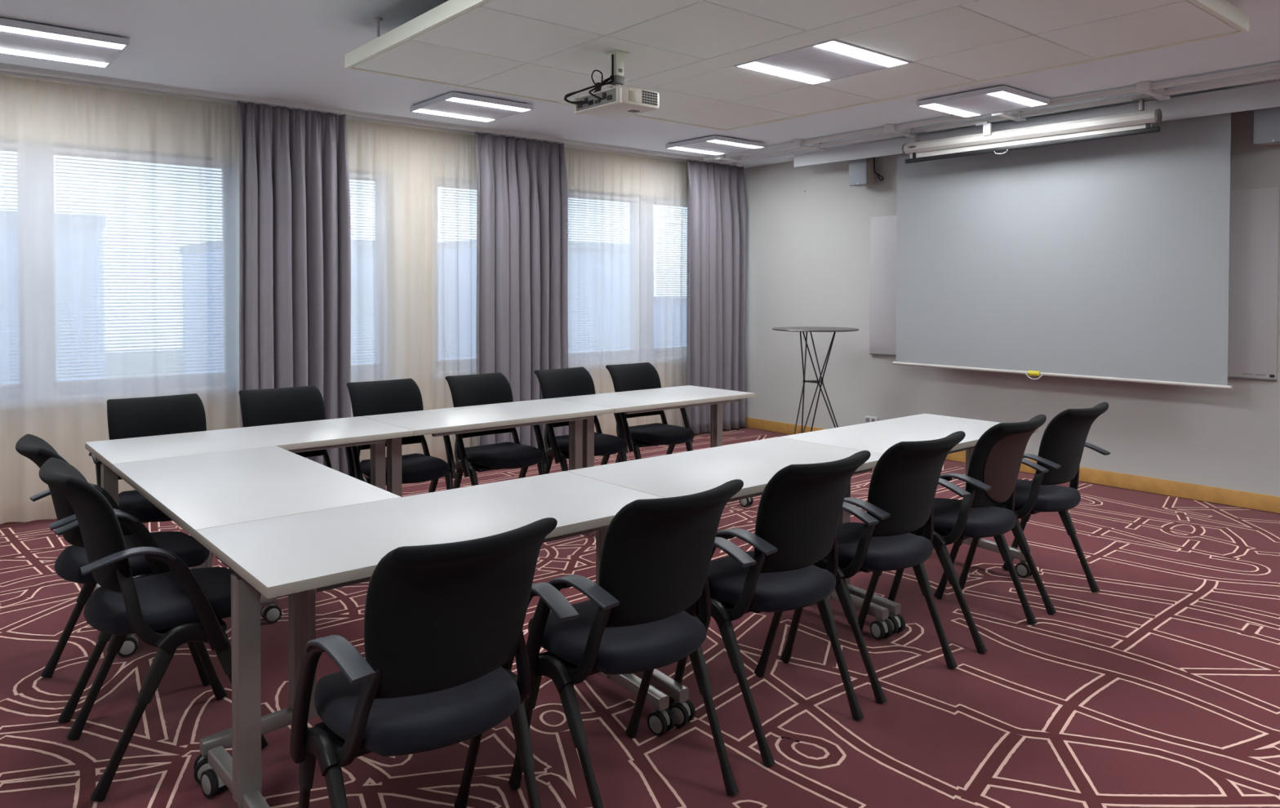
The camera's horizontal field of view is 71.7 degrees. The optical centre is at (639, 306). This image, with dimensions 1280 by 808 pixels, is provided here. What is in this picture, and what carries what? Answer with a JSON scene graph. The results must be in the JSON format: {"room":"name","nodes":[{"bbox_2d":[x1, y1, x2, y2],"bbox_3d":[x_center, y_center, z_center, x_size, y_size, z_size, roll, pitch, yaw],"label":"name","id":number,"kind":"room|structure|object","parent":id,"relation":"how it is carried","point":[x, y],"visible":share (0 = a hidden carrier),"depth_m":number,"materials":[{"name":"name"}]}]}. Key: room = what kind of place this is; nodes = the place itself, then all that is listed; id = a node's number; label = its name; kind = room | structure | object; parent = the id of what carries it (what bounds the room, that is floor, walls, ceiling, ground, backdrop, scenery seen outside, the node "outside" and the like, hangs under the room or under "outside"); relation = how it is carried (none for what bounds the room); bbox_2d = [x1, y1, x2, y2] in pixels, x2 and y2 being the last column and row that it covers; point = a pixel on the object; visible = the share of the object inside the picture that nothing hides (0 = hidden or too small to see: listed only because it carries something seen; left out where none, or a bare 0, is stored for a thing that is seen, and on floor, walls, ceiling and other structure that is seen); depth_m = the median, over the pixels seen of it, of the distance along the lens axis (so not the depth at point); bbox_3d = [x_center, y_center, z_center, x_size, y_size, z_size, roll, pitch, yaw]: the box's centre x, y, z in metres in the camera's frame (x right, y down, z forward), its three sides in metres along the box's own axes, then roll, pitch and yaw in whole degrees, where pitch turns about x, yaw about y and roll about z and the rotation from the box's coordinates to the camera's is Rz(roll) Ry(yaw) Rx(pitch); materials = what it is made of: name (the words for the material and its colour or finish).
{"room":"conference room","nodes":[
{"label":"conference room","id":0,"kind":"room"},
{"bbox_2d":[0,75,688,524],"bbox_3d":[-2.283,-0.113,6.523,8.315,2.720,0.220,-1,1,-40],"label":"wall","id":1,"kind":"structure","parent":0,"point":[687,175],"depth_m":6.55,"materials":[{"name":"beige paint"}]},
{"bbox_2d":[0,426,1279,807],"bbox_3d":[0.347,1.305,3.489,8.195,0.001,8.050,-1,1,-40],"label":"floor","id":2,"kind":"structure","parent":0,"point":[1157,686],"depth_m":2.99,"materials":[{"name":"red carpet"}]},
{"bbox_2d":[15,434,209,723],"bbox_3d":[-1.816,0.877,3.082,0.572,0.876,0.561,-1,1,-40],"label":"chair","id":3,"kind":"object","parent":2,"relation":"on","point":[68,566],"visible":0.37,"depth_m":2.97,"materials":[{"name":"fabric"}]},
{"bbox_2d":[39,457,268,801],"bbox_3d":[-1.446,0.885,2.651,0.572,0.876,0.561,-1,1,-40],"label":"chair","id":4,"kind":"object","parent":2,"relation":"on","point":[166,610],"visible":0.97,"depth_m":2.48,"materials":[{"name":"fabric"}]},
{"bbox_2d":[88,393,230,569],"bbox_3d":[-2.118,0.860,3.965,0.561,0.876,0.572,-1,1,-40],"label":"chair","id":5,"kind":"object","parent":2,"relation":"on","point":[137,417],"visible":0.23,"depth_m":4.05,"materials":[{"name":"fabric"}]},
{"bbox_2d":[84,416,413,591],"bbox_3d":[-1.709,0.934,3.948,1.216,0.717,0.609,-1,1,-40],"label":"conference table","id":6,"kind":"object","parent":2,"relation":"on","point":[315,435],"visible":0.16,"depth_m":3.89,"materials":[{"name":"grey laminate"}]},
{"bbox_2d":[111,445,400,784],"bbox_3d":[-1.363,0.951,3.057,0.600,0.717,1.197,-1,1,-40],"label":"conference table","id":7,"kind":"object","parent":2,"relation":"on","point":[199,491],"visible":0.5,"depth_m":2.84,"materials":[{"name":"grey laminate"}]},
{"bbox_2d":[238,385,355,478],"bbox_3d":[-1.689,0.854,4.326,0.560,0.876,0.572,-1,1,-38],"label":"chair","id":8,"kind":"object","parent":2,"relation":"on","point":[268,406],"visible":0.17,"depth_m":4.46,"materials":[{"name":"fabric"}]},
{"bbox_2d":[346,378,456,493],"bbox_3d":[-1.274,0.847,4.702,0.561,0.876,0.572,-1,1,-40],"label":"chair","id":9,"kind":"object","parent":2,"relation":"on","point":[402,395],"visible":0.52,"depth_m":4.77,"materials":[{"name":"fabric"}]},
{"bbox_2d":[289,517,579,807],"bbox_3d":[-0.484,0.898,2.011,0.561,0.876,0.572,-1,1,-40],"label":"chair","id":10,"kind":"object","parent":2,"relation":"on","point":[443,623],"visible":1,"depth_m":1.85,"materials":[{"name":"fabric"}]},
{"bbox_2d":[195,471,675,807],"bbox_3d":[-0.542,0.960,2.567,1.221,0.717,0.609,-1,1,-40],"label":"conference table","id":11,"kind":"object","parent":2,"relation":"on","point":[335,548],"visible":0.72,"depth_m":2.37,"materials":[{"name":"grey laminate"}]},
{"bbox_2d":[361,398,613,497],"bbox_3d":[-0.790,0.920,4.722,1.183,0.717,0.608,-1,1,-40],"label":"conference table","id":12,"kind":"object","parent":2,"relation":"on","point":[471,419],"visible":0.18,"depth_m":4.61,"materials":[{"name":"grey laminate"}]},
{"bbox_2d":[444,372,546,488],"bbox_3d":[-0.821,0.841,5.070,0.560,0.876,0.572,-1,1,-42],"label":"chair","id":13,"kind":"object","parent":2,"relation":"on","point":[467,390],"visible":0.66,"depth_m":5.08,"materials":[{"name":"fabric"}]},
{"bbox_2d":[533,367,628,474],"bbox_3d":[-0.355,0.834,5.450,0.561,0.876,0.572,-1,1,-40],"label":"chair","id":14,"kind":"object","parent":2,"relation":"on","point":[575,381],"visible":0.6,"depth_m":5.48,"materials":[{"name":"fabric"}]},
{"bbox_2d":[508,479,756,807],"bbox_3d":[-0.032,0.891,2.399,0.560,0.876,0.572,-1,1,-41],"label":"chair","id":15,"kind":"object","parent":2,"relation":"on","point":[656,553],"visible":0.98,"depth_m":2.24,"materials":[{"name":"fabric"}]},
{"bbox_2d":[605,362,694,462],"bbox_3d":[0.075,0.827,5.824,0.561,0.876,0.572,-1,1,-40],"label":"chair","id":16,"kind":"object","parent":2,"relation":"on","point":[643,375],"visible":0.52,"depth_m":5.85,"materials":[{"name":"fabric"}]},
{"bbox_2d":[553,385,755,506],"bbox_3d":[0.098,0.907,5.471,1.136,0.717,0.607,-1,1,-40],"label":"conference table","id":17,"kind":"object","parent":2,"relation":"on","point":[634,402],"visible":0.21,"depth_m":5.39,"materials":[{"name":"grey laminate"}]},
{"bbox_2d":[565,436,893,727],"bbox_3d":[0.369,0.947,3.336,1.159,0.717,0.610,-1,1,-40],"label":"conference table","id":18,"kind":"object","parent":2,"relation":"on","point":[754,463],"visible":0.47,"depth_m":3.27,"materials":[{"name":"grey laminate"}]},
{"bbox_2d":[668,450,879,766],"bbox_3d":[0.413,0.883,2.826,0.561,0.876,0.572,-1,1,-40],"label":"chair","id":19,"kind":"object","parent":2,"relation":"on","point":[800,508],"visible":0.84,"depth_m":2.65,"materials":[{"name":"fabric"}]},
{"bbox_2d":[772,326,858,434],"bbox_3d":[1.436,0.706,7.279,0.704,1.054,0.704,-1,1,-40],"label":"bar table","id":20,"kind":"object","parent":2,"relation":"on","point":[802,329],"visible":0.93,"depth_m":7.24,"materials":[{"name":"grey metal"}]},
{"bbox_2d":[780,431,971,703],"bbox_3d":[0.848,0.876,3.212,0.560,0.876,0.572,-1,1,-39],"label":"chair","id":21,"kind":"object","parent":2,"relation":"on","point":[905,479],"visible":0.77,"depth_m":3.04,"materials":[{"name":"fabric"}]},
{"bbox_2d":[781,413,1037,634],"bbox_3d":[1.258,0.933,4.083,1.159,0.717,0.606,-1,1,-40],"label":"conference table","id":22,"kind":"object","parent":2,"relation":"on","point":[876,437],"visible":0.31,"depth_m":4.01,"materials":[{"name":"grey laminate"}]},
{"bbox_2d":[887,414,1048,653],"bbox_3d":[1.325,0.869,3.620,0.560,0.876,0.572,-1,1,-42],"label":"chair","id":23,"kind":"object","parent":2,"relation":"on","point":[996,460],"visible":0.88,"depth_m":3.44,"materials":[{"name":"fabric"}]},
{"bbox_2d":[958,402,1110,614],"bbox_3d":[1.783,0.862,4.019,0.561,0.876,0.572,-1,1,-40],"label":"chair","id":24,"kind":"object","parent":2,"relation":"on","point":[1063,442],"visible":0.72,"depth_m":3.83,"materials":[{"name":"fabric"}]},
{"bbox_2d":[0,0,1279,160],"bbox_3d":[0.310,-1.374,3.407,8.335,0.120,8.290,-1,1,-40],"label":"ceiling","id":25,"kind":"structure","parent":0,"point":[289,51],"depth_m":5.02,"materials":[{"name":"white paint"}]},
{"bbox_2d":[0,17,128,68],"bbox_3d":[-2.944,-1.313,4.410,0.600,0.042,0.595,-1,1,-40],"label":"ceiling light","id":26,"kind":"object","parent":25,"relation":"attached to","point":[20,38],"visible":1,"depth_m":4.37,"materials":[{"name":"white plastic"}]},
{"bbox_2d":[0,48,107,66],"bbox_3d":[-3.094,-1.302,4.588,0.574,0.008,0.103,-1,1,-40],"label":"diffuser","id":27,"kind":"object","parent":26,"relation":"attached to","point":[2,51],"depth_m":4.61,"materials":[{"name":"white plastic"}]},
{"bbox_2d":[0,25,125,48],"bbox_3d":[-2.793,-1.295,4.232,0.574,0.008,0.103,-1,1,-40],"label":"diffuser","id":28,"kind":"object","parent":26,"relation":"attached to","point":[46,32],"depth_m":4.24,"materials":[{"name":"white plastic"}]},
{"bbox_2d":[0,62,736,165],"bbox_3d":[-2.074,-1.353,6.237,8.075,0.028,0.210,-1,1,-40],"label":"track","id":29,"kind":"object","parent":25,"relation":"attached to","point":[6,69],"visible":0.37,"depth_m":5.93,"materials":[{"name":"white metal"}]},
{"bbox_2d":[0,75,239,524],"bbox_3d":[-3.804,-0.031,4.901,3.106,2.567,0.073,-1,1,-40],"label":"sheer curtain","id":30,"kind":"object","parent":29,"relation":"hanging from","point":[119,211],"visible":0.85,"depth_m":5.37,"materials":[{"name":"fabric"}]},
{"bbox_2d":[237,100,351,475],"bbox_3d":[-2.321,-0.043,5.955,0.738,2.581,0.148,-1,1,-40],"label":"curtain","id":31,"kind":"object","parent":29,"relation":"hanging from","point":[295,225],"visible":0.85,"depth_m":5.93,"materials":[{"name":"fabric"}]},
{"bbox_2d":[346,119,477,475],"bbox_3d":[-1.760,-0.062,6.628,1.258,2.567,0.066,-1,1,-40],"label":"sheer curtain","id":32,"kind":"object","parent":29,"relation":"hanging from","point":[413,191],"visible":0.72,"depth_m":6.65,"materials":[{"name":"fabric"}]},
{"bbox_2d":[475,131,568,452],"bbox_3d":[-0.953,-0.064,7.109,0.875,2.581,0.172,-1,1,-40],"label":"curtain","id":33,"kind":"object","parent":29,"relation":"hanging from","point":[522,309],"visible":0.85,"depth_m":7.07,"materials":[{"name":"fabric"}]},
{"bbox_2d":[564,147,687,436],"bbox_3d":[-0.190,-0.086,7.947,1.660,2.567,0.064,-1,1,-40],"label":"sheer curtain","id":34,"kind":"object","parent":29,"relation":"hanging from","point":[628,215],"visible":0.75,"depth_m":7.99,"materials":[{"name":"fabric"}]},
{"bbox_2d":[686,159,746,434],"bbox_3d":[0.729,-0.089,8.524,0.778,2.581,0.148,-1,1,-40],"label":"curtain","id":35,"kind":"object","parent":29,"relation":"hanging from","point":[717,228],"visible":0.93,"depth_m":8.50,"materials":[{"name":"fabric"}]},
{"bbox_2d":[409,92,533,122],"bbox_3d":[-1.136,-1.341,5.965,0.600,0.042,0.595,-1,1,-40],"label":"ceiling light","id":36,"kind":"object","parent":25,"relation":"attached to","point":[452,104],"visible":1,"depth_m":5.89,"materials":[{"name":"white plastic"}]},
{"bbox_2d":[413,109,493,121],"bbox_3d":[-1.286,-1.329,6.144,0.574,0.008,0.103,-1,1,-40],"label":"diffuser","id":37,"kind":"object","parent":36,"relation":"attached to","point":[421,111],"depth_m":6.14,"materials":[{"name":"white plastic"}]},
{"bbox_2d":[446,97,528,111],"bbox_3d":[-0.986,-1.323,5.787,0.574,0.008,0.103,-1,1,-40],"label":"diffuser","id":38,"kind":"object","parent":36,"relation":"attached to","point":[491,103],"depth_m":5.78,"materials":[{"name":"white plastic"}]},
{"bbox_2d":[665,135,765,155],"bbox_3d":[0.640,-1.369,7.520,0.600,0.042,0.595,-1,1,-40],"label":"ceiling light","id":39,"kind":"object","parent":25,"relation":"attached to","point":[714,144],"visible":1,"depth_m":7.45,"materials":[{"name":"white plastic"}]},
{"bbox_2d":[669,146,722,155],"bbox_3d":[0.490,-1.357,7.699,0.574,0.008,0.103,-1,1,-40],"label":"diffuser","id":40,"kind":"object","parent":39,"relation":"attached to","point":[682,148],"depth_m":7.68,"materials":[{"name":"white plastic"}]},
{"bbox_2d":[708,139,762,148],"bbox_3d":[0.790,-1.351,7.342,0.574,0.008,0.103,-1,1,-40],"label":"diffuser","id":41,"kind":"object","parent":39,"relation":"attached to","point":[735,143],"depth_m":7.33,"materials":[{"name":"white plastic"}]},
{"bbox_2d":[344,0,1248,131],"bbox_3d":[0.527,-1.214,3.838,2.530,0.215,2.915,-1,1,-40],"label":"ceiling panel","id":42,"kind":"object","parent":25,"relation":"attached to","point":[832,60],"depth_m":3.76,"materials":[{"name":"white tile"}]},
{"bbox_2d":[564,50,659,119],"bbox_3d":[-0.117,-0.980,3.868,0.316,0.254,0.315,-1,1,-40],"label":"projector","id":43,"kind":"object","parent":42,"relation":"attached to","point":[618,101],"visible":1,"depth_m":3.84,"materials":[{"name":"beige plastic"}]},
{"bbox_2d":[641,90,657,105],"bbox_3d":[0.041,-0.895,3.802,0.086,0.053,0.005,-1,1,-40],"label":"vent grille","id":44,"kind":"object","parent":43,"relation":"attached to","point":[648,97],"depth_m":3.80,"materials":[{"name":"white plastic"}]},
{"bbox_2d":[739,62,828,84],"bbox_3d":[0.694,-1.120,4.236,0.545,0.008,0.103,-1,1,-40],"label":"diffuser","id":45,"kind":"object","parent":42,"relation":"attached to","point":[759,67],"depth_m":4.23,"materials":[{"name":"white plastic"}]},
{"bbox_2d":[814,41,906,66],"bbox_3d":[0.978,-1.113,3.898,0.545,0.008,0.103,-1,1,-40],"label":"diffuser","id":46,"kind":"object","parent":42,"relation":"attached to","point":[844,49],"depth_m":3.89,"materials":[{"name":"white plastic"}]},
{"bbox_2d":[916,85,1049,117],"bbox_3d":[2.237,-1.335,5.780,0.600,0.042,0.595,-1,1,-40],"label":"ceiling light","id":47,"kind":"object","parent":25,"relation":"attached to","point":[1002,98],"visible":1,"depth_m":5.70,"materials":[{"name":"white plastic"}]},
{"bbox_2d":[921,103,979,116],"bbox_3d":[2.087,-1.324,5.959,0.574,0.008,0.103,-1,1,-40],"label":"diffuser","id":48,"kind":"object","parent":47,"relation":"attached to","point":[936,107],"depth_m":5.94,"materials":[{"name":"white plastic"}]},
{"bbox_2d":[987,91,1045,106],"bbox_3d":[2.387,-1.317,5.602,0.574,0.008,0.103,-1,1,-40],"label":"diffuser","id":49,"kind":"object","parent":47,"relation":"attached to","point":[1020,98],"depth_m":5.59,"materials":[{"name":"white plastic"}]},
{"bbox_2d":[702,62,1279,164],"bbox_3d":[2.182,-1.341,6.574,0.360,0.059,4.620,-1,1,-40],"label":"rail","id":50,"kind":"object","parent":25,"relation":"attached to","point":[1161,92],"visible":0.91,"depth_m":6.01,"materials":[{"name":"white metal"}]},
{"bbox_2d":[902,96,1162,164],"bbox_3d":[2.626,-1.196,6.163,0.105,0.242,1.803,-1,1,-40],"label":"screen housing","id":51,"kind":"object","parent":50,"relation":"hanging from","point":[1138,122],"visible":1,"depth_m":6.06,"materials":[{"name":"grey metal"}]},
{"bbox_2d":[794,81,1279,167],"bbox_3d":[2.624,-1.260,6.455,0.016,0.146,3.855,-1,1,-40],"label":"valance board","id":52,"kind":"object","parent":25,"relation":"hanging from","point":[1267,95],"visible":0.67,"depth_m":5.79,"materials":[{"name":"grey"}]},
{"bbox_2d":[892,112,1232,389],"bbox_3d":[2.860,-0.400,6.327,0.088,1.846,2.460,-1,1,-40],"label":"projection screen","id":53,"kind":"object","parent":25,"relation":"hanging from","point":[1104,259],"visible":0.91,"depth_m":6.12,"materials":[{"name":"grey fabric"}]},
{"bbox_2d":[743,110,1279,513],"bbox_3d":[3.386,-0.103,6.154,0.120,2.720,8.450,-1,1,-40],"label":"wall","id":54,"kind":"structure","parent":0,"point":[808,257],"depth_m":7.56,"materials":[{"name":"grey paint"}]},
{"bbox_2d":[848,157,884,186],"bbox_3d":[1.942,-1.166,7.595,0.197,0.260,0.244,-1,1,-40],"label":"loudspeaker","id":55,"kind":"object","parent":54,"relation":"attached to","point":[861,171],"visible":0.81,"depth_m":7.54,"materials":[{"name":"beige plastic"}]},
{"bbox_2d":[848,158,867,186],"bbox_3d":[1.863,-1.165,7.564,0.032,0.260,0.190,-1,1,-40],"label":"grille","id":56,"kind":"object","parent":55,"relation":"attached to","point":[858,168],"depth_m":7.54,"materials":[{"name":"grey"}]},
{"bbox_2d":[865,415,878,422],"bbox_3d":[2.009,0.983,7.689,0.031,0.060,0.120,-1,1,-40],"label":"wall socket","id":57,"kind":"object","parent":54,"relation":"attached to","point":[868,419],"visible":0.73,"depth_m":7.68,"materials":[{"name":"grey plastic"}]},
{"bbox_2d":[729,80,1279,168],"bbox_3d":[2.424,-1.362,7.028,0.194,0.034,5.034,-1,1,-40],"label":"trim","id":58,"kind":"structure","parent":54,"relation":"attached to","point":[788,157],"depth_m":7.38,"materials":[{"name":"white paint"}]},
{"bbox_2d":[745,417,1279,513],"bbox_3d":[3.429,1.206,6.019,0.016,0.102,7.948,-1,1,-40],"label":"baseboard","id":59,"kind":"structure","parent":54,"relation":"attached to","point":[1267,503],"depth_m":5.97,"materials":[{"name":"brown wood"}]},
{"bbox_2d":[869,186,1279,381],"bbox_3d":[2.953,-0.161,6.555,0.023,1.186,2.957,-1,1,-40],"label":"whiteboard","id":60,"kind":"object","parent":54,"relation":"attached to","point":[1254,215],"visible":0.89,"depth_m":5.55,"materials":[{"name":"grey ceramic"}]},
{"bbox_2d":[1242,373,1265,375],"bbox_3d":[3.825,0.422,5.520,0.002,0.008,0.120,-1,1,-40],"label":"print","id":61,"kind":"object","parent":60,"relation":"on","point":[1243,374],"depth_m":5.52,"materials":[{"name":"grey"}]},
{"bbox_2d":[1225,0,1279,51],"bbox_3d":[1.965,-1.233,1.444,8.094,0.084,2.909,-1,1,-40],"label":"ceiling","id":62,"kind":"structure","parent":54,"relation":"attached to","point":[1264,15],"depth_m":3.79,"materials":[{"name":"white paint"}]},
{"bbox_2d":[1253,106,1279,146],"bbox_3d":[3.838,-1.108,5.345,0.197,0.260,0.190,-1,1,-40],"label":"loudspeaker","id":63,"kind":"object","parent":54,"relation":"attached to","point":[1266,122],"visible":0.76,"depth_m":5.30,"materials":[{"name":"beige plastic"}]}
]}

